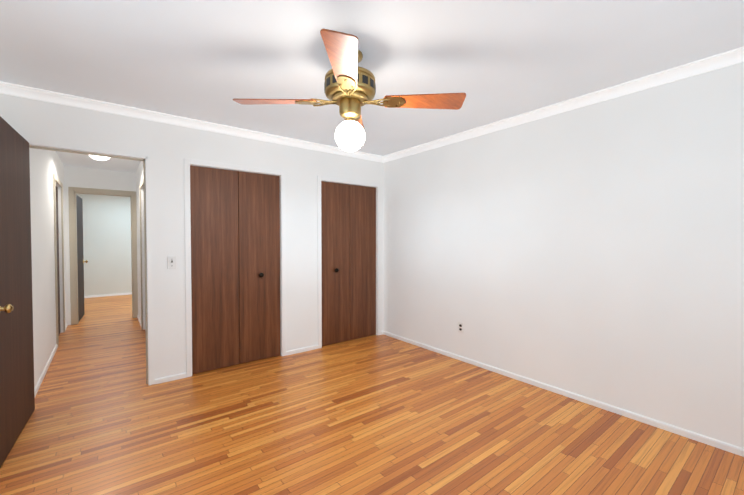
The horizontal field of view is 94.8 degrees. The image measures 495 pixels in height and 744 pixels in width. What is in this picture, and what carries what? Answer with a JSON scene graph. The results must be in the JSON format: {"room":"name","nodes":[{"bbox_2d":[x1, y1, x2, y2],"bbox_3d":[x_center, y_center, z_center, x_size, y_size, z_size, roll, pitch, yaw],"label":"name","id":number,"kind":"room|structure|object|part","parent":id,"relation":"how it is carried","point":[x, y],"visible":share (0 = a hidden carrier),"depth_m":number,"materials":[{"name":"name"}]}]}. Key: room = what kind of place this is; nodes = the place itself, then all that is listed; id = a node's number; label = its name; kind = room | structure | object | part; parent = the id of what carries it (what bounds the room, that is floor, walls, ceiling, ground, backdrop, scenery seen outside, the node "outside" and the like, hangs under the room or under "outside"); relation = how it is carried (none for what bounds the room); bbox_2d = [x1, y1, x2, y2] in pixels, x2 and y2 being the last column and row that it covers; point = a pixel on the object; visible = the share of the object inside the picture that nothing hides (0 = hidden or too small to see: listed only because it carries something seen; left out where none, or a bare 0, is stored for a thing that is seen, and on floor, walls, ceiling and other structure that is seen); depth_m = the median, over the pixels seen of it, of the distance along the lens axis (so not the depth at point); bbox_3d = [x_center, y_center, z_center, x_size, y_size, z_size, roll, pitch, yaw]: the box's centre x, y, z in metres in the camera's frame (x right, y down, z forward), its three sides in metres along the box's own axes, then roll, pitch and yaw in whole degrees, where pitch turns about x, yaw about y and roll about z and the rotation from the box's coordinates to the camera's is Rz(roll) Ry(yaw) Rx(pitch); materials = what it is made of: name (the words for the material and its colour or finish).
{"room":"empty bedroom","nodes":[
{"label":"empty bedroom","id":0,"kind":"room"},
{"bbox_2d":[29,148,66,388],"bbox_3d":[-3.767,0.003,3.821,0.275,2.420,3.200,-1,2,-38],"label":"wall","id":1,"kind":"structure","parent":0,"point":[45,165],"depth_m":3.43,"materials":[{"name":"paint"}]},
{"bbox_2d":[34,344,57,396],"bbox_3d":[-3.233,1.200,3.394,0.012,0.046,1.830,-1,2,-38],"label":"baseboard","id":2,"kind":"structure","parent":1,"relation":"attached to","point":[37,387],"depth_m":3.28,"materials":[{"name":"paint"}]},
{"bbox_2d":[56,186,60,335],"bbox_3d":[-4.125,0.185,4.434,0.035,2.015,0.792,-1,2,-38],"label":"door","id":3,"kind":"structure","parent":1,"relation":"in","point":[58,280],"depth_m":4.65,"materials":[{"name":"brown wood"}]},
{"bbox_2d":[53,174,64,345],"bbox_3d":[-4.081,0.155,4.467,0.016,2.090,0.920,-1,2,-38],"label":"door frame","id":4,"kind":"structure","parent":1,"relation":"attached to","point":[57,180],"depth_m":4.13,"materials":[{"name":"beige paint"}]},
{"bbox_2d":[64,166,135,324],"bbox_3d":[-4.161,-0.035,5.604,5.400,2.420,0.100,-1,2,-38],"label":"wall","id":5,"kind":"structure","parent":0,"point":[81,177],"depth_m":5.29,"materials":[{"name":"paint"}]},
{"bbox_2d":[76,195,87,320],"bbox_3d":[-4.809,0.167,5.616,0.163,2.000,0.700,-1,1,-34],"label":"door","id":6,"kind":"structure","parent":5,"relation":"in","point":[80,256],"depth_m":5.59,"materials":[{"name":"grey wood"}]},
{"bbox_2d":[68,187,137,324],"bbox_3d":[-4.290,0.125,5.498,0.855,2.105,0.117,-1,2,-38],"label":"trim","id":7,"kind":"structure","parent":5,"relation":"attached to","point":[73,252],"depth_m":5.28,"materials":[{"name":"beige paint"}]},
{"bbox_2d":[76,193,131,295],"bbox_3d":[-6.032,-0.086,8.012,5.600,2.420,0.100,-1,2,-38],"label":"wall","id":8,"kind":"structure","parent":0,"point":[107,240],"depth_m":7.86,"materials":[{"name":"paint"}]},
{"bbox_2d":[84,292,131,297],"bbox_3d":[-5.998,1.102,7.993,5.400,0.046,0.012,-1,2,-38],"label":"baseboard","id":9,"kind":"structure","parent":8,"relation":"attached to","point":[104,295],"depth_m":7.90,"materials":[{"name":"paint"}]},
{"bbox_2d":[136,161,145,329],"bbox_3d":[-2.912,-0.011,4.485,0.100,2.420,3.200,-1,2,-38],"label":"wall","id":10,"kind":"structure","parent":0,"point":[139,175],"depth_m":5.18,"materials":[{"name":"paint"}]},
{"bbox_2d":[139,180,142,329],"bbox_3d":[-3.112,0.151,4.650,0.016,2.090,0.800,-1,2,-38],"label":"door frame","id":11,"kind":"structure","parent":10,"relation":"attached to","point":[141,184],"depth_m":4.92,"materials":[{"name":"beige paint"}]},
{"bbox_2d":[0,93,382,384],"bbox_3d":[-1.321,0.008,3.619,3.890,2.420,0.120,-1,2,-38],"label":"wall","id":12,"kind":"structure","parent":0,"point":[166,149],"depth_m":3.17,"materials":[{"name":"paint"}]},
{"bbox_2d":[0,81,3,93],"bbox_3d":[-1.458,-1.111,0.849,0.064,0.066,4.050,-1,2,-38],"label":"crown molding","id":13,"kind":"structure","parent":12,"relation":"attached to","point":[1,83],"depth_m":2.46,"materials":[{"name":"paint"}]},
{"bbox_2d":[0,116,34,467],"bbox_3d":[-2.322,0.232,2.207,0.155,2.015,0.880,-1,1,-35],"label":"hall door","id":14,"kind":"structure","parent":12,"relation":"in","point":[17,403],"depth_m":2.21,"materials":[{"name":"brown wood"}]},
{"bbox_3d":[-2.108,0.346,1.902,0.155,0.064,0.064,-1,1,-35],"label":"knob","id":15,"kind":"part","parent":14,"relation":"part of","materials":[{"name":"gold metal"}]},
{"bbox_2d":[29,142,150,384],"bbox_3d":[-2.330,0.219,2.840,0.800,2.030,0.132,-1,2,-38],"label":"door frame","id":16,"kind":"structure","parent":12,"relation":"attached to","point":[147,218],"depth_m":3.02,"materials":[{"name":"paint"}]},
{"bbox_2d":[167,256,175,268],"bbox_3d":[-1.835,0.138,3.136,0.072,0.116,0.015,-1,2,-38],"label":"light switch","id":17,"kind":"object","parent":12,"relation":"attached to","point":[171,262],"visible":1,"depth_m":3.13,"materials":[{"name":"plastic"}]},
{"bbox_2d":[4,82,383,161],"bbox_3d":[-1.261,-1.168,3.525,3.480,0.066,0.064,-1,2,-38],"label":"crown molding","id":18,"kind":"structure","parent":12,"relation":"attached to","point":[9,88],"depth_m":3.06,"materials":[{"name":"paint"}]},
{"bbox_2d":[184,158,285,376],"bbox_3d":[-1.358,0.190,3.511,0.999,2.060,0.012,-1,2,-38],"label":"trim","id":19,"kind":"structure","parent":12,"relation":"attached to","point":[187,216],"depth_m":3.24,"materials":[{"name":"paint"}]},
{"bbox_2d":[190,165,280,373],"bbox_3d":[-1.370,0.214,3.528,0.891,1.998,0.071,-1,2,-38],"label":"closet door","id":20,"kind":"structure","parent":12,"relation":"in","point":[235,256],"depth_m":3.50,"materials":[{"name":"brown wood"}]},
{"bbox_3d":[-1.207,0.210,3.682,0.444,1.998,0.028,-1,2,-38],"label":"panel","id":21,"kind":"part","parent":20,"relation":"part of","materials":[{"name":"brown wood"}]},
{"bbox_2d":[286,345,317,355],"bbox_3d":[-0.805,1.188,3.962,0.402,0.046,0.012,-1,2,-38],"label":"baseboard","id":22,"kind":"structure","parent":12,"relation":"attached to","point":[313,347],"depth_m":3.95,"materials":[{"name":"paint"}]},
{"bbox_2d":[321,181,375,345],"bbox_3d":[-0.279,0.196,4.376,0.854,1.998,0.071,-1,2,-38],"label":"closet door","id":23,"kind":"structure","parent":12,"relation":"in","point":[348,229],"depth_m":4.36,"materials":[{"name":"brown wood"}]},
{"bbox_3d":[-0.122,0.192,4.525,0.425,1.998,0.028,-1,2,-38],"label":"panel","id":24,"kind":"part","parent":23,"relation":"part of","materials":[{"name":"brown wood"}]},
{"bbox_2d":[317,176,380,348],"bbox_3d":[-0.266,0.172,4.359,0.962,2.060,0.012,-1,2,-38],"label":"trim","id":25,"kind":"structure","parent":12,"relation":"attached to","point":[340,180],"depth_m":4.22,"materials":[{"name":"paint"}]},
{"bbox_2d":[0,294,743,494],"bbox_3d":[-2.667,1.240,3.993,6.150,0.060,10.820,-1,2,-38],"label":"floor","id":26,"kind":"structure","parent":0,"point":[383,414],"depth_m":2.29,"materials":[{"name":"brown wood"}]},
{"bbox_2d":[0,0,743,172],"bbox_3d":[-2.667,-1.260,3.940,6.150,0.100,10.820,-1,2,-38],"label":"ceiling","id":27,"kind":"structure","parent":0,"point":[211,60],"depth_m":2.05,"materials":[{"name":"paint"}]},
{"bbox_2d":[89,155,109,160],"bbox_3d":[-3.501,-1.171,4.396,0.256,0.097,0.256,-1,2,-38],"label":"hall light","id":28,"kind":"object","parent":27,"relation":"attached to","point":[100,158],"visible":0.46,"depth_m":4.35,"materials":[{"name":"white glass"}]},
{"bbox_2d":[233,29,465,151],"bbox_3d":[-0.133,-0.879,2.079,1.065,0.583,1.065,-1,2,-45],"label":"fan","id":29,"kind":"object","parent":27,"relation":"hanging from","point":[349,87],"visible":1,"depth_m":2.02,"materials":[{"name":"brown wood"}]},
{"bbox_3d":[-0.133,-0.678,2.083,0.184,0.184,0.184,-1,2,-38],"label":"bulb","id":30,"kind":"part","parent":29,"relation":"part of","materials":[{"name":"white glass"}]},
{"bbox_2d":[383,62,743,447],"bbox_3d":[1.226,0.012,3.414,0.120,2.420,5.010,-1,2,-38],"label":"wall","id":31,"kind":"structure","parent":0,"point":[595,251],"depth_m":2.64,"materials":[{"name":"paint"}]},
{"bbox_2d":[458,322,462,332],"bbox_3d":[0.954,0.861,3.678,0.006,0.114,0.070,-1,2,-38],"label":"electrical outlet","id":32,"kind":"object","parent":31,"relation":"attached to","point":[460,327],"visible":1,"depth_m":3.68,"materials":[{"name":"plastic"}]},
{"bbox_2d":[381,331,743,456],"bbox_3d":[1.391,1.206,3.112,0.020,0.046,4.050,-1,2,-38],"label":"baseboard","id":33,"kind":"structure","parent":31,"relation":"attached to","point":[736,450],"depth_m":2.65,"materials":[{"name":"paint"}]},
{"bbox_2d":[383,46,743,162],"bbox_3d":[1.374,-1.158,3.048,0.064,0.066,4.050,-1,2,-38],"label":"crown molding","id":34,"kind":"structure","parent":31,"relation":"attached to","point":[720,60],"depth_m":2.61,"materials":[{"name":"paint"}]}
]}

